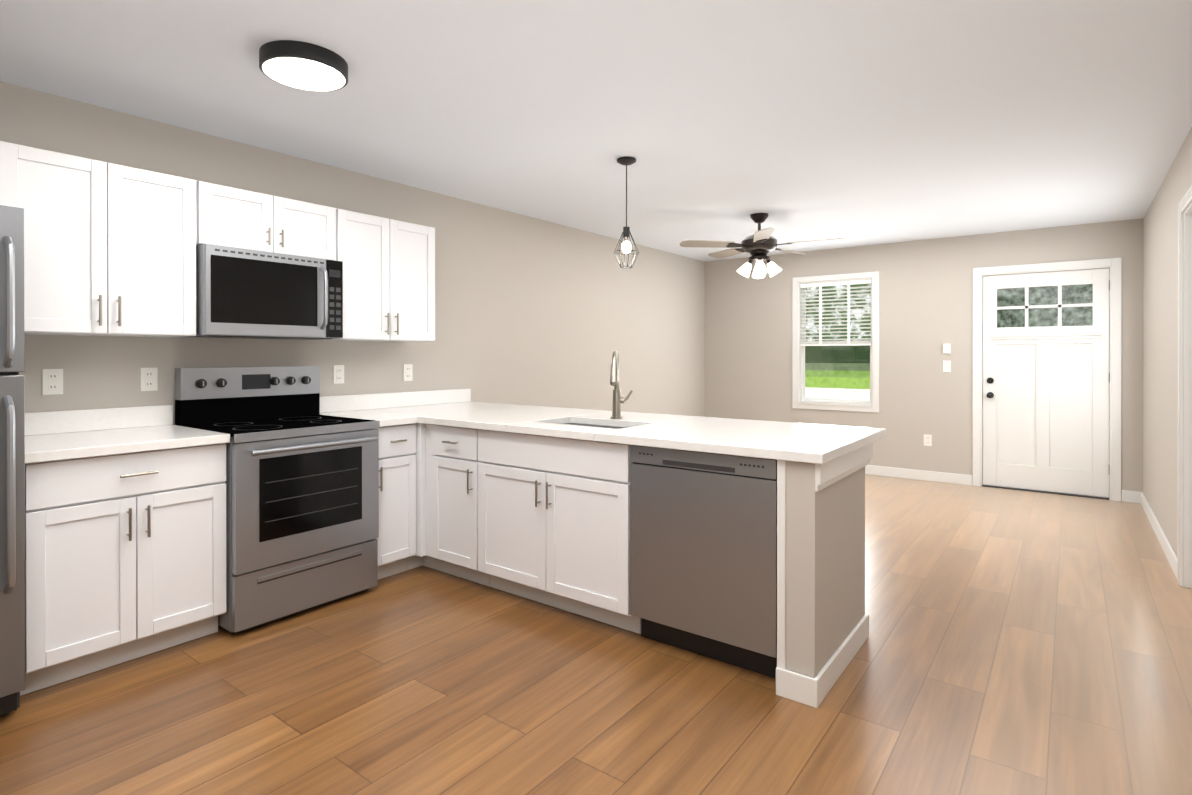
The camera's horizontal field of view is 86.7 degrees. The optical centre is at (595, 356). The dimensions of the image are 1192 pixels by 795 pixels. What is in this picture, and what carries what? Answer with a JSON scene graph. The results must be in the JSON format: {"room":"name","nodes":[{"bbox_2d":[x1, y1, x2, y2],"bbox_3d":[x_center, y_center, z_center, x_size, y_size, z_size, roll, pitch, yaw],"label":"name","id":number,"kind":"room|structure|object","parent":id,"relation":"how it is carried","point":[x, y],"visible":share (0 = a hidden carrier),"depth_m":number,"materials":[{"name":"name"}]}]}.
{"room":"kitchen","nodes":[
{"label":"kitchen","id":0,"kind":"room"},
{"bbox_2d":[0,81,704,424],"bbox_3d":[-1.134,0.036,4.699,0.150,2.440,8.400,0,0,37],"label":"wall","id":1,"kind":"structure","parent":0,"point":[531,311],"depth_m":4.68,"materials":[{"name":"grey paint"}]},
{"bbox_2d":[42,369,62,394],"bbox_3d":[-2.437,0.112,2.833,0.008,0.115,0.072,0,0,37],"label":"electrical outlet","id":2,"kind":"object","parent":1,"relation":"attached to","point":[52,381],"visible":1,"depth_m":2.83,"materials":[{"name":"white plastic"}]},
{"bbox_2d":[0,141,203,336],"bbox_3d":[-2.238,-0.472,2.823,0.332,0.745,0.698,0,0,37],"label":"upper cabinet","id":3,"kind":"object","parent":1,"relation":"attached to","point":[109,249],"depth_m":2.71,"materials":[{"name":"white wood"}]},
{"bbox_2d":[140,368,157,390],"bbox_3d":[-2.215,0.111,3.129,0.008,0.115,0.072,0,0,37],"label":"electrical outlet","id":4,"kind":"object","parent":1,"relation":"attached to","point":[148,379],"visible":1,"depth_m":3.13,"materials":[{"name":"white plastic"}]},
{"bbox_2d":[200,181,339,260],"bbox_3d":[-1.813,-0.693,3.388,0.332,0.305,0.710,0,0,37],"label":"upper cabinet","id":5,"kind":"object","parent":1,"relation":"attached to","point":[233,217],"depth_m":3.26,"materials":[{"name":"white wood"}]},
{"bbox_2d":[189,244,342,339],"bbox_3d":[-1.764,-0.318,3.352,0.454,0.434,0.702,0,0,37],"label":"microwave","id":6,"kind":"object","parent":5,"relation":"attached to","point":[248,293],"visible":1,"depth_m":3.19,"materials":[{"name":"silver metal"}]},
{"bbox_2d":[333,365,343,383],"bbox_3d":[-1.605,0.108,3.940,0.008,0.115,0.072,0,0,37],"label":"electrical outlet","id":7,"kind":"object","parent":1,"relation":"attached to","point":[338,374],"visible":1,"depth_m":3.94,"materials":[{"name":"white plastic"}]},
{"bbox_2d":[310,209,434,341],"bbox_3d":[-1.389,-0.475,3.952,0.332,0.745,0.691,0,0,37],"label":"upper cabinet","id":8,"kind":"object","parent":1,"relation":"attached to","point":[389,264],"depth_m":3.83,"materials":[{"name":"white wood"}]},
{"bbox_2d":[403,364,412,380],"bbox_3d":[-1.295,0.107,4.352,0.008,0.115,0.072,0,0,37],"label":"electrical outlet","id":9,"kind":"object","parent":1,"relation":"attached to","point":[407,372],"visible":1,"depth_m":4.35,"materials":[{"name":"white plastic"}]},
{"bbox_2d":[0,474,1191,794],"bbox_3d":[0.585,1.310,3.411,4.450,0.100,8.400,0,0,37],"label":"floor","id":10,"kind":"structure","parent":0,"point":[1018,642],"depth_m":2.35,"materials":[{"name":"brown wood"}]},
{"bbox_2d":[0,205,24,716],"bbox_3d":[-2.474,0.375,2.074,0.803,1.773,0.771,0,0,37],"label":"refrigerator","id":11,"kind":"object","parent":10,"relation":"on","point":[12,506],"visible":1,"depth_m":2.14,"materials":[{"name":"grey metal"}]},
{"bbox_2d":[20,443,225,695],"bbox_3d":[-2.097,0.822,2.737,0.664,0.876,0.688,0,0,37],"label":"base cabinet","id":12,"kind":"object","parent":10,"relation":"on","point":[125,557],"visible":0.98,"depth_m":2.52,"materials":[{"name":"white wood"}]},
{"bbox_2d":[25,405,229,463],"bbox_3d":[-2.102,0.313,2.733,0.659,0.138,0.698,0,0,37],"label":"countertop","id":13,"kind":"structure","parent":12,"relation":"on","point":[61,435],"depth_m":2.78,"materials":[{"name":"white stone"}]},
{"bbox_2d":[175,366,379,634],"bbox_3d":[-1.623,0.656,3.273,0.725,1.201,0.731,0,0,37],"label":"range","id":14,"kind":"object","parent":10,"relation":"on","point":[302,503],"visible":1,"depth_m":3.12,"materials":[{"name":"silver metal"}]},
{"bbox_2d":[375,423,415,579],"bbox_3d":[-1.359,0.819,3.719,0.664,0.876,0.290,0,0,37],"label":"base cabinet","id":15,"kind":"object","parent":10,"relation":"on","point":[397,502],"visible":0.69,"depth_m":3.56,"materials":[{"name":"white wood"}]},
{"bbox_2d":[320,393,412,426],"bbox_3d":[-1.375,0.310,3.700,0.660,0.138,0.243,0,0,37],"label":"countertop","id":16,"kind":"structure","parent":15,"relation":"on","point":[389,410],"depth_m":3.94,"materials":[{"name":"white stone"}]},
{"bbox_2d":[407,423,422,569],"bbox_3d":[-1.086,0.818,4.088,0.658,0.876,0.623,0,0,37],"label":"base cabinet","id":17,"kind":"object","parent":10,"relation":"on","point":[415,561],"depth_m":3.65,"materials":[{"name":"white wood"}]},
{"bbox_2d":[377,388,885,463],"bbox_3d":[-0.087,0.311,3.511,2.947,0.138,1.003,0,0,37],"label":"countertop","id":18,"kind":"structure","parent":17,"relation":"on","point":[786,441],"depth_m":3.07,"materials":[{"name":"white stone"}]},
{"bbox_2d":[567,423,621,428],"bbox_3d":[-0.020,0.482,3.319,0.594,0.200,0.354,0,0,37],"label":"sink","id":19,"kind":"object","parent":18,"relation":"in","point":[594,425],"visible":0.12,"depth_m":3.52,"materials":[{"name":"silver metal"}]},
{"bbox_2d":[610,351,632,418],"bbox_3d":[0.109,0.154,3.430,0.140,0.374,0.216,0,0,37],"label":"faucet","id":20,"kind":"object","parent":18,"relation":"on","point":[618,400],"visible":1,"depth_m":3.48,"materials":[{"name":"silver metal"}]},
{"bbox_2d":[423,424,562,590],"bbox_3d":[-0.611,0.819,3.739,0.517,0.876,0.610,0,0,37],"label":"base cabinet","id":21,"kind":"object","parent":10,"relation":"on","point":[543,519],"depth_m":3.32,"materials":[{"name":"white wood"}]},
{"bbox_2d":[630,445,776,677],"bbox_3d":[0.597,0.823,2.827,0.670,0.870,0.609,0,0,37],"label":"dishwasher","id":22,"kind":"object","parent":10,"relation":"on","point":[703,553],"visible":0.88,"depth_m":2.57,"materials":[{"name":"grey metal"}]},
{"bbox_2d":[776,442,872,707],"bbox_3d":[-0.142,0.821,3.451,2.932,0.878,0.768,0,0,37],"label":"wall","id":23,"kind":"structure","parent":10,"relation":"on","point":[822,626],"depth_m":2.36,"materials":[{"name":"grey paint"}]},
{"bbox_2d":[0,0,1191,260],"bbox_3d":[0.585,-1.230,3.404,4.450,0.100,8.400,0,0,37],"label":"ceiling","id":24,"kind":"structure","parent":0,"point":[858,122],"depth_m":2.89,"materials":[{"name":"white paint"}]},
{"bbox_2d":[259,40,347,91],"bbox_3d":[-1.155,-1.145,2.504,0.320,0.064,0.320,0,0,37],"label":"flush ceiling light","id":25,"kind":"object","parent":24,"relation":"attached to","point":[302,65],"visible":1,"depth_m":2.43,"materials":[{"name":"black plastic"}]},
{"bbox_2d":[614,157,638,267],"bbox_3d":[0.182,-0.857,3.776,0.152,0.646,0.152,0,0,37],"label":"pendant light","id":26,"kind":"object","parent":24,"relation":"hanging from","point":[626,232],"visible":1,"depth_m":3.76,"materials":[{"name":"black metal"}]},
{"bbox_2d":[680,213,845,278],"bbox_3d":[1.401,-0.923,5.262,1.283,0.522,1.290,0,0,37],"label":"ceiling fan","id":27,"kind":"object","parent":24,"relation":"hanging from","point":[759,245],"visible":1,"depth_m":5.20,"materials":[{"name":"brown metal"}]},
{"bbox_2d":[705,218,1142,491],"bbox_3d":[3.123,0.031,6.660,4.300,2.440,0.150,0,0,37],"label":"wall","id":28,"kind":"structure","parent":0,"point":[925,300],"depth_m":6.47,"materials":[{"name":"grey paint"}]},
{"bbox_2d":[792,271,878,412],"bbox_3d":[2.658,-0.160,6.993,0.925,1.490,0.174,0,0,37],"label":"window","id":29,"kind":"structure","parent":28,"relation":"in","point":[800,400],"depth_m":7.00,"materials":[{"name":"white"}]},
{"bbox_2d":[800,279,871,345],"bbox_3d":[2.638,-0.476,6.965,0.759,0.703,0.050,0,0,37],"label":"window blinds","id":30,"kind":"object","parent":29,"relation":"attached to","point":[848,309],"visible":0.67,"depth_m":6.95,"materials":[{"name":"white plastic"}]},
{"bbox_2d":[865,465,971,485],"bbox_3d":[2.522,1.200,7.012,2.860,0.100,0.014,0,0,37],"label":"baseboard","id":31,"kind":"structure","parent":28,"relation":"attached to","point":[963,479],"depth_m":6.42,"materials":[{"name":"white wood"}]},
{"bbox_2d":[924,434,931,445],"bbox_3d":[3.355,0.842,6.388,0.072,0.115,0.008,0,0,37],"label":"electrical outlet","id":32,"kind":"object","parent":28,"relation":"attached to","point":[927,440],"visible":1,"depth_m":6.39,"materials":[{"name":"white plastic"}]},
{"bbox_2d":[943,344,950,353],"bbox_3d":[3.486,-0.083,6.277,0.070,0.100,0.024,0,0,37],"label":"door chime","id":33,"kind":"object","parent":28,"relation":"attached to","point":[946,348],"visible":1,"depth_m":6.27,"materials":[{"name":"white plastic"}]},
{"bbox_2d":[943,360,950,371],"bbox_3d":[3.490,0.092,6.282,0.072,0.115,0.013,0,0,37],"label":"light switch","id":34,"kind":"object","parent":28,"relation":"attached to","point":[946,365],"visible":1,"depth_m":6.28,"materials":[{"name":"white plastic"}]},
{"bbox_2d":[983,268,1108,497],"bbox_3d":[4.126,0.229,5.831,0.952,2.022,0.128,0,0,37],"label":"front door","id":35,"kind":"structure","parent":28,"relation":"in","point":[1045,381],"depth_m":5.82,"materials":[{"name":"white wood"}]},
{"bbox_2d":[972,258,1121,501],"bbox_3d":[4.158,0.195,5.873,1.114,2.117,0.163,0,0,37],"label":"door frame","id":36,"kind":"structure","parent":28,"relation":"attached to","point":[1114,265],"depth_m":5.65,"materials":[{"name":"white wood"}]},
{"bbox_2d":[1143,128,1191,555],"bbox_3d":[2.259,0.044,2.056,0.150,2.440,8.250,0,0,37],"label":"wall","id":37,"kind":"structure","parent":0,"point":[1160,355],"depth_m":4.22,"materials":[{"name":"grey paint"}]},
{"bbox_2d":[1135,491,1176,578],"bbox_3d":[3.955,1.207,4.474,0.040,0.100,2.350,0,0,37],"label":"baseboard","id":38,"kind":"structure","parent":37,"relation":"attached to","point":[1140,498],"depth_m":4.31,"materials":[{"name":"white wood"}]},
{"bbox_2d":[1177,186,1191,587],"bbox_3d":[3.005,0.202,3.065,0.167,2.117,1.024,0,0,37],"label":"door frame","id":39,"kind":"structure","parent":37,"relation":"attached to","point":[1184,552],"depth_m":3.45,"materials":[{"name":"white wood"}]},
{"label":"outside","id":40,"kind":"structure","parent":0,"visible":0},
{"bbox_2d":[805,284,870,400],"bbox_3d":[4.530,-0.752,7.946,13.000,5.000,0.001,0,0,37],"label":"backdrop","id":41,"kind":"structure","parent":40,"point":[810,367],"depth_m":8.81,"materials":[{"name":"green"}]}
]}

